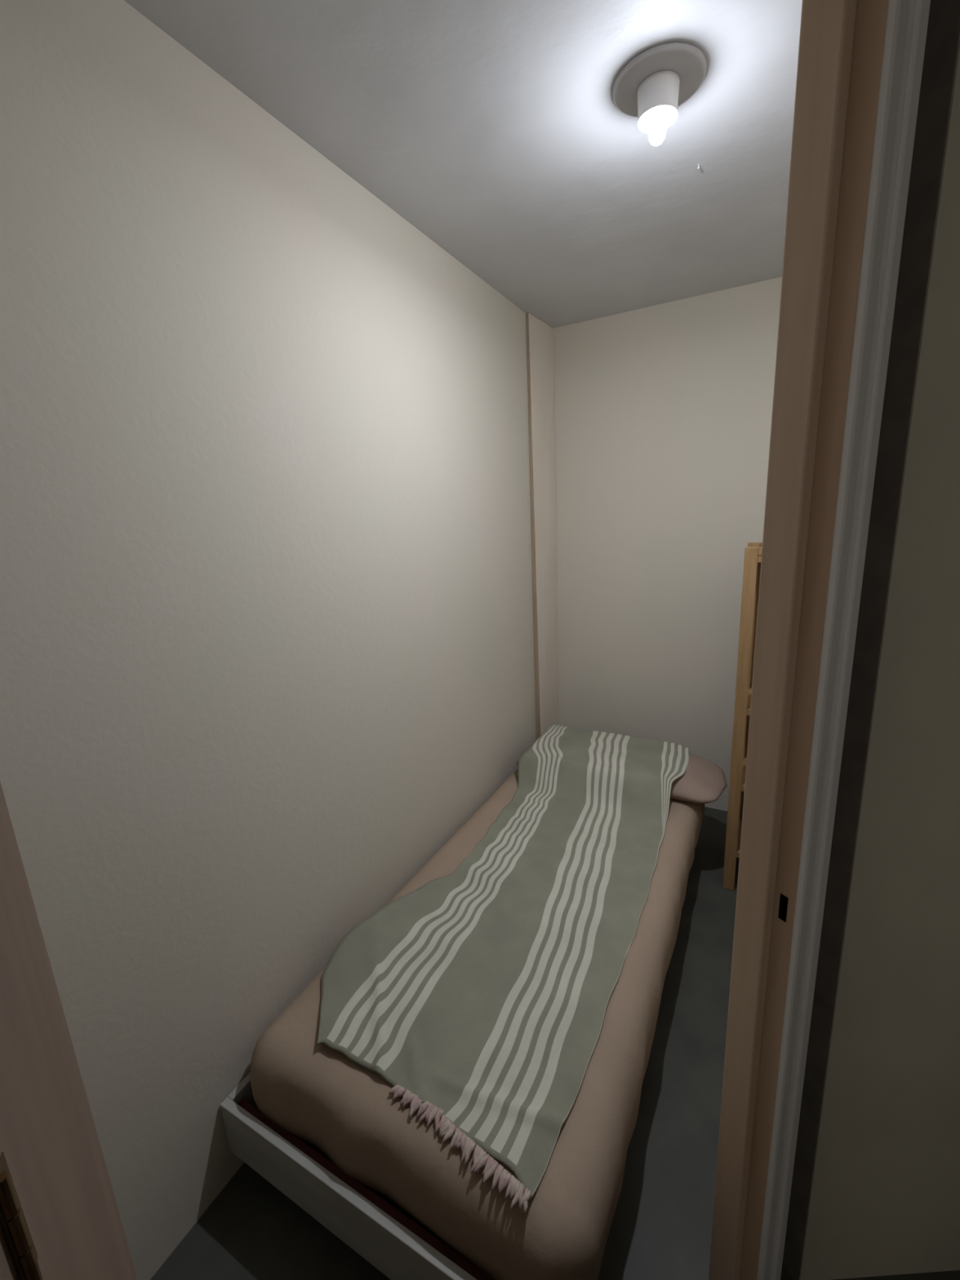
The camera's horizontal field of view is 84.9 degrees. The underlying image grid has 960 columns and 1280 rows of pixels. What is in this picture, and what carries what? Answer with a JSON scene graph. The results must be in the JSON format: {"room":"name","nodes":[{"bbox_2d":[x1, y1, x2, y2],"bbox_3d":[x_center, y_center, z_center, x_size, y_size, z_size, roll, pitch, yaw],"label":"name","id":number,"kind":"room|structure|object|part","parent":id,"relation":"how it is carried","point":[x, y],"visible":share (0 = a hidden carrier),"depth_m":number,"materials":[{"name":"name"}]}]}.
{"room":"bedroom","nodes":[
{"label":"bedroom","id":0,"kind":"room"},
{"bbox_2d":[0,0,536,1279],"bbox_3d":[-0.629,0.088,1.129,0.100,2.400,4.290,4,15,28],"label":"wall","id":1,"kind":"structure","parent":0,"point":[266,626],"depth_m":1.12,"materials":[{"name":"paint"}]},
{"bbox_2d":[124,0,802,328],"bbox_3d":[0.654,-1.079,0.356,2.930,0.100,4.700,4,15,28],"label":"ceiling","id":2,"kind":"structure","parent":0,"point":[495,129],"depth_m":1.22,"materials":[{"name":"paint"}]},
{"bbox_2d":[612,41,706,146],"bbox_3d":[0.382,-1.133,1.129,0.190,0.114,0.190,4,15,28],"label":"ceiling lamp","id":3,"kind":"object","parent":2,"relation":"attached to","point":[651,87],"visible":1,"depth_m":1.09,"materials":[{"name":"white plastic"}]},
{"bbox_3d":[0.384,-1.101,1.136,0.038,0.048,0.038,4,15,28],"label":"bulb","id":4,"kind":"part","parent":3,"relation":"part of","materials":[{"name":"white glass"}]},
{"bbox_3d":[0.382,-1.136,1.128,0.038,0.023,0.038,4,15,28],"label":"bulb","id":5,"kind":"part","parent":3,"relation":"part of","materials":[{"name":"white glass"}]},
{"bbox_2d":[150,806,959,1279],"bbox_3d":[0.770,1.355,0.917,2.930,0.100,4.700,4,15,28],"label":"floor","id":6,"kind":"structure","parent":0,"point":[661,1226],"depth_m":1.22,"materials":[{"name":"plastic"}]},
{"bbox_2d":[220,1071,494,1279],"bbox_3d":[0.221,0.997,1.853,0.826,0.224,1.908,4,15,28],"label":"bed","id":7,"kind":"object","parent":6,"relation":"on","point":[394,1244],"visible":0.28,"depth_m":1.06,"materials":[{"name":"paint"}]},
{"bbox_3d":[-0.137,0.929,2.034,0.018,0.140,1.868,4,15,28],"label":"rail","id":8,"kind":"part","parent":7,"relation":"part of","materials":[{"name":"paint"}]},
{"bbox_2d":[250,768,705,1279],"bbox_3d":[0.238,0.848,1.815,0.844,0.198,1.852,4,15,28],"label":"mattress","id":9,"kind":"object","parent":7,"relation":"on","point":[331,1103],"visible":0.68,"depth_m":1.07,"materials":[{"name":"beige fabric"}]},
{"bbox_2d":[316,724,688,1213],"bbox_3d":[0.216,0.692,1.821,0.771,0.123,1.863,4,15,28],"label":"throw blanket","id":10,"kind":"object","parent":9,"relation":"on","point":[481,993],"visible":1,"depth_m":1.39,"materials":[{"name":"green fabric"}]},
{"bbox_2d":[670,753,726,803],"bbox_3d":[0.659,0.551,2.367,0.830,0.094,0.400,4,15,28],"label":"pillow","id":11,"kind":"object","parent":9,"relation":"on","point":[703,781],"visible":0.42,"depth_m":2.14,"materials":[{"name":"beige fabric"}]},
{"bbox_2d":[525,312,559,740],"bbox_3d":[0.337,-0.327,2.728,0.035,2.398,0.260,4,15,28],"label":"wall","id":12,"kind":"structure","parent":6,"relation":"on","point":[540,335],"depth_m":2.63,"materials":[{"name":"paint"}]},
{"bbox_2d":[722,542,762,890],"bbox_3d":[1.234,0.327,1.998,0.474,1.369,0.295,4,15,28],"label":"shelf unit","id":13,"kind":"object","parent":6,"relation":"on","point":[753,553],"visible":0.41,"depth_m":1.99,"materials":[{"name":"brown wood"}]},
{"bbox_3d":[1.257,0.836,2.113,0.454,0.022,0.282,4,15,28],"label":"shelf","id":14,"kind":"part","parent":13,"relation":"part of","materials":[{"name":"brown wood"}]},
{"bbox_3d":[1.244,0.553,2.048,0.454,0.022,0.282,4,15,28],"label":"shelf","id":15,"kind":"part","parent":13,"relation":"part of","materials":[{"name":"brown wood"}]},
{"bbox_3d":[1.230,0.252,1.979,0.454,0.022,0.282,4,15,28],"label":"shelf","id":16,"kind":"part","parent":13,"relation":"part of","materials":[{"name":"brown wood"}]},
{"bbox_3d":[1.104,0.285,2.208,0.042,1.369,0.032,4,15,28],"label":"post","id":17,"kind":"part","parent":13,"relation":"part of","materials":[{"name":"brown wood"}]},
{"bbox_3d":[1.300,0.252,2.113,0.460,1.140,0.004,4,15,28],"label":"panel","id":18,"kind":"part","parent":13,"relation":"part of","materials":[{"name":"brown wood"}]},
{"bbox_3d":[1.203,-0.298,1.852,0.454,0.022,0.282,4,15,28],"label":"shelf","id":19,"kind":"part","parent":13,"relation":"part of","materials":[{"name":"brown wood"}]},
{"bbox_3d":[1.139,-0.296,1.732,0.390,0.028,0.020,4,15,28],"label":"rail","id":20,"kind":"part","parent":13,"relation":"part of","materials":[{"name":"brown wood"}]},
{"bbox_2d":[553,276,782,811],"bbox_3d":[1.120,-0.314,2.510,1.620,2.400,0.100,4,15,28],"label":"wall","id":21,"kind":"structure","parent":0,"point":[663,412],"depth_m":2.53,"materials":[{"name":"paint"}]},
{"bbox_2d":[799,35,959,1279],"bbox_3d":[-0.166,0.219,0.464,2.586,2.400,0.082,-9,14,-25],"label":"wall","id":22,"kind":"structure","parent":0,"point":[959,35],"depth_m":0.73,"materials":[{"name":"paint"}]},
{"bbox_2d":[0,0,959,1279],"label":"door frame","id":23,"kind":"structure","parent":22,"relation":"in","point":[874,84],"depth_m":0.65,"materials":[{"name":"brown wood"}]},
{"bbox_3d":[0.489,0.269,0.756,0.056,2.111,0.012,-9,14,-25],"label":"casing","id":24,"kind":"part","parent":23,"relation":"part of","materials":[{"name":"white paint"}]}
]}

